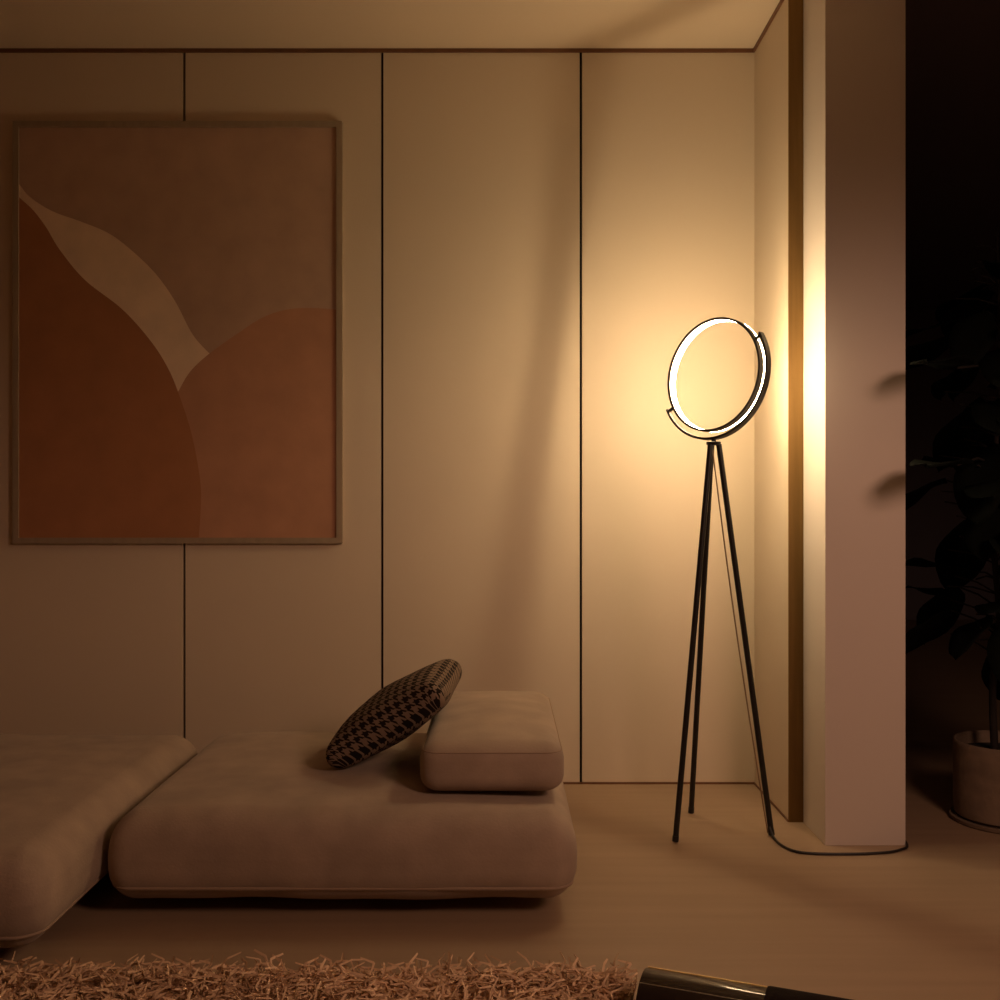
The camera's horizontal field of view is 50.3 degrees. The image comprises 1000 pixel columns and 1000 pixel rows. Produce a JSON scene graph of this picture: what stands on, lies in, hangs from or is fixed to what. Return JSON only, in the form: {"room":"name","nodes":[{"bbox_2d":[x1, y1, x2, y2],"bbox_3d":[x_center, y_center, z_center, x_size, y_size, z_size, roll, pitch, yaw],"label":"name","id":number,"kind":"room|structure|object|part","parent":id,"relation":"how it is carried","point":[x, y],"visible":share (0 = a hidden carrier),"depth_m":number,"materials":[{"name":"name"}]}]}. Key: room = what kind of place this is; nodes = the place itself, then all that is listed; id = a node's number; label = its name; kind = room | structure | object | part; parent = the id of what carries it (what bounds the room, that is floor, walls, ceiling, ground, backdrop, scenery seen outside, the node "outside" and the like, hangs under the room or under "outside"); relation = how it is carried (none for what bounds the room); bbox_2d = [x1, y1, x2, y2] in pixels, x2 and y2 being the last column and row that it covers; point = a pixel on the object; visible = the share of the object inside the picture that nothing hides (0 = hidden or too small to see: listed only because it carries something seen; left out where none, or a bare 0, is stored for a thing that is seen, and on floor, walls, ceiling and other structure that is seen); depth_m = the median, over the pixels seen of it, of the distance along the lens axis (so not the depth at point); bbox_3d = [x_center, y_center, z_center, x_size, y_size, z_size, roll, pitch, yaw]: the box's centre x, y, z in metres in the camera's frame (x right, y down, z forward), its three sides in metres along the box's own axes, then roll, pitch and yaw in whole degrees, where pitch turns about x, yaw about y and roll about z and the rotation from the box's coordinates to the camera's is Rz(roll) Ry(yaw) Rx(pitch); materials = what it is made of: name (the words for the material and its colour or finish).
{"room":"living room","nodes":[
{"label":"living room","id":0,"kind":"room"},
{"bbox_2d":[0,53,753,781],"bbox_3d":[-1.129,-0.294,3.810,4.142,2.588,0.120,0,0,0],"label":"wall","id":1,"kind":"structure","parent":0,"point":[532,242],"depth_m":3.75,"materials":[{"name":"beige"}]},
{"bbox_2d":[12,121,342,543],"bbox_3d":[-1.129,-0.587,3.737,1.153,1.478,0.023,0,0,0],"label":"framed print","id":2,"kind":"object","parent":1,"relation":"attached to","point":[177,286],"visible":1,"depth_m":3.73,"materials":[{"name":"brown paper"}]},
{"bbox_3d":[-1.696,-0.587,3.737,0.020,1.478,0.023,0,0,0],"label":"frame rail","id":3,"kind":"part","parent":2,"relation":"part of","materials":[{"name":"brown wood"}]},
{"bbox_3d":[-1.129,-1.316,3.737,1.153,0.020,0.023,0,0,0],"label":"frame rail","id":4,"kind":"part","parent":2,"relation":"part of","materials":[{"name":"brown wood"}]},
{"bbox_3d":[-1.129,0.142,3.737,1.153,0.020,0.023,0,0,0],"label":"frame rail","id":5,"kind":"part","parent":2,"relation":"part of","materials":[{"name":"brown wood"}]},
{"bbox_3d":[-0.563,-0.587,3.737,0.020,1.478,0.023,0,0,0],"label":"frame rail","id":6,"kind":"part","parent":2,"relation":"part of","materials":[{"name":"brown wood"}]},
{"bbox_2d":[0,48,754,52],"bbox_3d":[-1.152,-1.581,3.747,4.096,0.013,0.006,0,0,0],"label":"trim","id":7,"kind":"structure","parent":1,"relation":"attached to","point":[2,50],"depth_m":3.74,"materials":[{"name":"beige wood"}]},
{"bbox_2d":[563,782,753,783],"bbox_3d":[-1.152,0.997,3.748,4.096,0.007,0.003,0,0,0],"label":"baseboard","id":8,"kind":"structure","parent":1,"relation":"attached to","point":[563,782],"depth_m":3.75,"materials":[{"name":"beige wood"}]},
{"bbox_2d":[0,620,999,999],"bbox_3d":[1.000,1.050,3.200,8.400,0.100,11.600,0,0,0],"label":"floor","id":9,"kind":"structure","parent":0,"point":[725,900],"depth_m":2.61,"materials":[{"name":"beige wood"}]},
{"bbox_2d":[0,734,197,947],"bbox_3d":[-1.512,0.862,2.818,1.119,0.277,1.233,0,0,0],"label":"chaise","id":10,"kind":"object","parent":9,"relation":"on","point":[63,798],"visible":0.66,"depth_m":2.59,"materials":[{"name":"fabric"}]},
{"bbox_2d":[0,949,637,999],"bbox_3d":[-0.891,0.952,1.665,2.338,0.095,1.034,0,0,0],"label":"shag rug","id":11,"kind":"object","parent":9,"relation":"on","point":[229,982],"visible":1,"depth_m":2.05,"materials":[{"name":"beige fabric"}]},
{"bbox_2d":[108,731,576,898],"bbox_3d":[-0.378,0.862,2.983,1.129,0.277,0.959,0,0,0],"label":"module","id":12,"kind":"object","parent":9,"relation":"on","point":[258,814],"visible":0.9,"depth_m":2.53,"materials":[{"name":"fabric"}]},
{"bbox_2d":[326,659,461,767],"bbox_3d":[-0.288,0.589,2.970,0.326,0.257,0.368,0,0,7],"label":"throw pillow","id":13,"kind":"object","parent":12,"relation":"on","point":[403,706],"visible":1,"depth_m":2.82,"materials":[{"name":"fabric"}]},
{"bbox_2d":[420,691,563,790],"bbox_3d":[-0.020,0.657,3.020,0.362,0.147,0.774,0,0,0],"label":"cushion","id":14,"kind":"object","parent":12,"relation":"on","point":[480,740],"visible":0.9,"depth_m":2.66,"materials":[{"name":"fabric"}]},
{"bbox_2d":[636,966,852,999],"bbox_3d":[0.544,0.932,1.852,0.604,0.136,0.136,0,0,22],"label":"tube","id":15,"kind":"object","parent":9,"relation":"on","point":[655,983],"visible":1,"depth_m":1.90,"materials":[{"name":"grey metal"}]},
{"bbox_3d":[0.377,0.871,1.944,0.217,0.004,0.004,0,0,22],"label":"brass trim","id":16,"kind":"part","parent":15,"relation":"part of","materials":[{"name":"brown metal"}]},
{"bbox_2d":[666,317,907,854],"bbox_3d":[0.846,0.229,3.313,0.686,1.545,0.643,0,0,0],"label":"floor lamp","id":17,"kind":"object","parent":9,"relation":"on","point":[757,396],"visible":0.93,"depth_m":3.14,"materials":[{"name":"black metal"}]},
{"bbox_3d":[0.567,0.409,3.123,0.126,1.148,0.017,0,0,-13],"label":"leg","id":18,"kind":"part","parent":17,"relation":"part of","materials":[{"name":"black metal"}]},
{"bbox_3d":[0.619,0.409,3.278,0.017,1.150,0.254,0,0,-4],"label":"leg","id":19,"kind":"part","parent":17,"relation":"part of","materials":[{"name":"black metal"}]},
{"bbox_3d":[0.631,-0.167,3.145,0.043,0.010,0.043,0,0,0],"label":"plate","id":20,"kind":"part","parent":17,"relation":"part of","materials":[{"name":"black metal"}]},
{"bbox_2d":[670,320,764,431],"bbox_3d":[0.643,-0.371,3.176,0.059,0.340,0.341,0,0,-40],"label":"diffuser","id":21,"kind":"object","parent":17,"relation":"attached to","point":[755,400],"depth_m":3.11,"materials":[{"name":"white plastic"}]},
{"bbox_3d":[0.711,0.413,3.155,0.178,1.155,0.005,0,0,-9],"label":"power cord","id":22,"kind":"part","parent":17,"relation":"part of","materials":[{"name":"brown plastic"}]},
{"bbox_3d":[0.726,0.409,3.156,0.181,1.149,0.017,0,0,-11],"label":"leg","id":23,"kind":"part","parent":17,"relation":"part of","materials":[{"name":"black metal"}]},
{"bbox_3d":[0.992,0.985,3.313,0.392,0.033,0.643,0,0,0],"label":"power cord","id":24,"kind":"part","parent":17,"relation":"part of","materials":[{"name":"black plastic"}]},
{"bbox_2d":[905,227,999,833],"bbox_3d":[1.561,0.065,3.202,0.731,1.871,1.013,0,0,14],"label":"potted plant","id":25,"kind":"object","parent":9,"relation":"on","point":[969,444],"visible":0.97,"depth_m":3.31,"materials":[{"name":"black plant"}]},
{"bbox_3d":[1.578,0.868,3.320,0.308,0.236,0.308,0,0,0],"label":"pot","id":26,"kind":"part","parent":25,"relation":"part of","materials":[{"name":"ceramic"}]},
{"bbox_2d":[0,0,999,309],"bbox_3d":[1.000,-1.638,3.200,8.400,0.100,11.600,0,0,0],"label":"ceiling","id":27,"kind":"structure","parent":0,"point":[952,47],"depth_m":3.64,"materials":[{"name":"beige paint"}]},
{"bbox_2d":[754,0,787,818],"bbox_3d":[0.919,-0.294,3.541,0.046,2.588,0.458,0,0,0],"label":"wall","id":28,"kind":"structure","parent":0,"point":[771,55],"depth_m":3.50,"materials":[{"name":"beige paint"}]},
{"bbox_2d":[753,0,783,51],"bbox_3d":[0.893,-1.581,3.525,0.006,0.013,0.438,0,0,0],"label":"trim","id":29,"kind":"structure","parent":28,"relation":"attached to","point":[777,8],"depth_m":3.54,"materials":[{"name":"beige wood"}]},
{"bbox_2d":[754,782,788,821],"bbox_3d":[0.894,0.997,3.526,0.003,0.007,0.441,0,0,0],"label":"baseboard","id":30,"kind":"structure","parent":28,"relation":"attached to","point":[755,784],"depth_m":3.45,"materials":[{"name":"beige wood"}]},
{"bbox_2d":[788,0,802,821],"bbox_3d":[0.918,-0.294,3.308,0.045,2.588,0.008,0,0,0],"label":"trim","id":31,"kind":"structure","parent":28,"relation":"attached to","point":[795,7],"depth_m":3.30,"materials":[{"name":"brown wood"}]},
{"bbox_2d":[803,0,904,844],"bbox_3d":[1.058,-0.294,3.567,0.232,2.588,0.966,0,0,0],"label":"wall partition","id":32,"kind":"structure","parent":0,"point":[854,50],"depth_m":3.08,"materials":[{"name":"beige paint"}]},
{"bbox_2d":[905,310,999,619],"bbox_3d":[3.187,-0.294,8.950,4.026,2.588,0.100,0,0,0],"label":"wall","id":33,"kind":"structure","parent":0,"point":[930,520],"depth_m":8.90,"materials":[{"name":"grey paint"}]}
]}

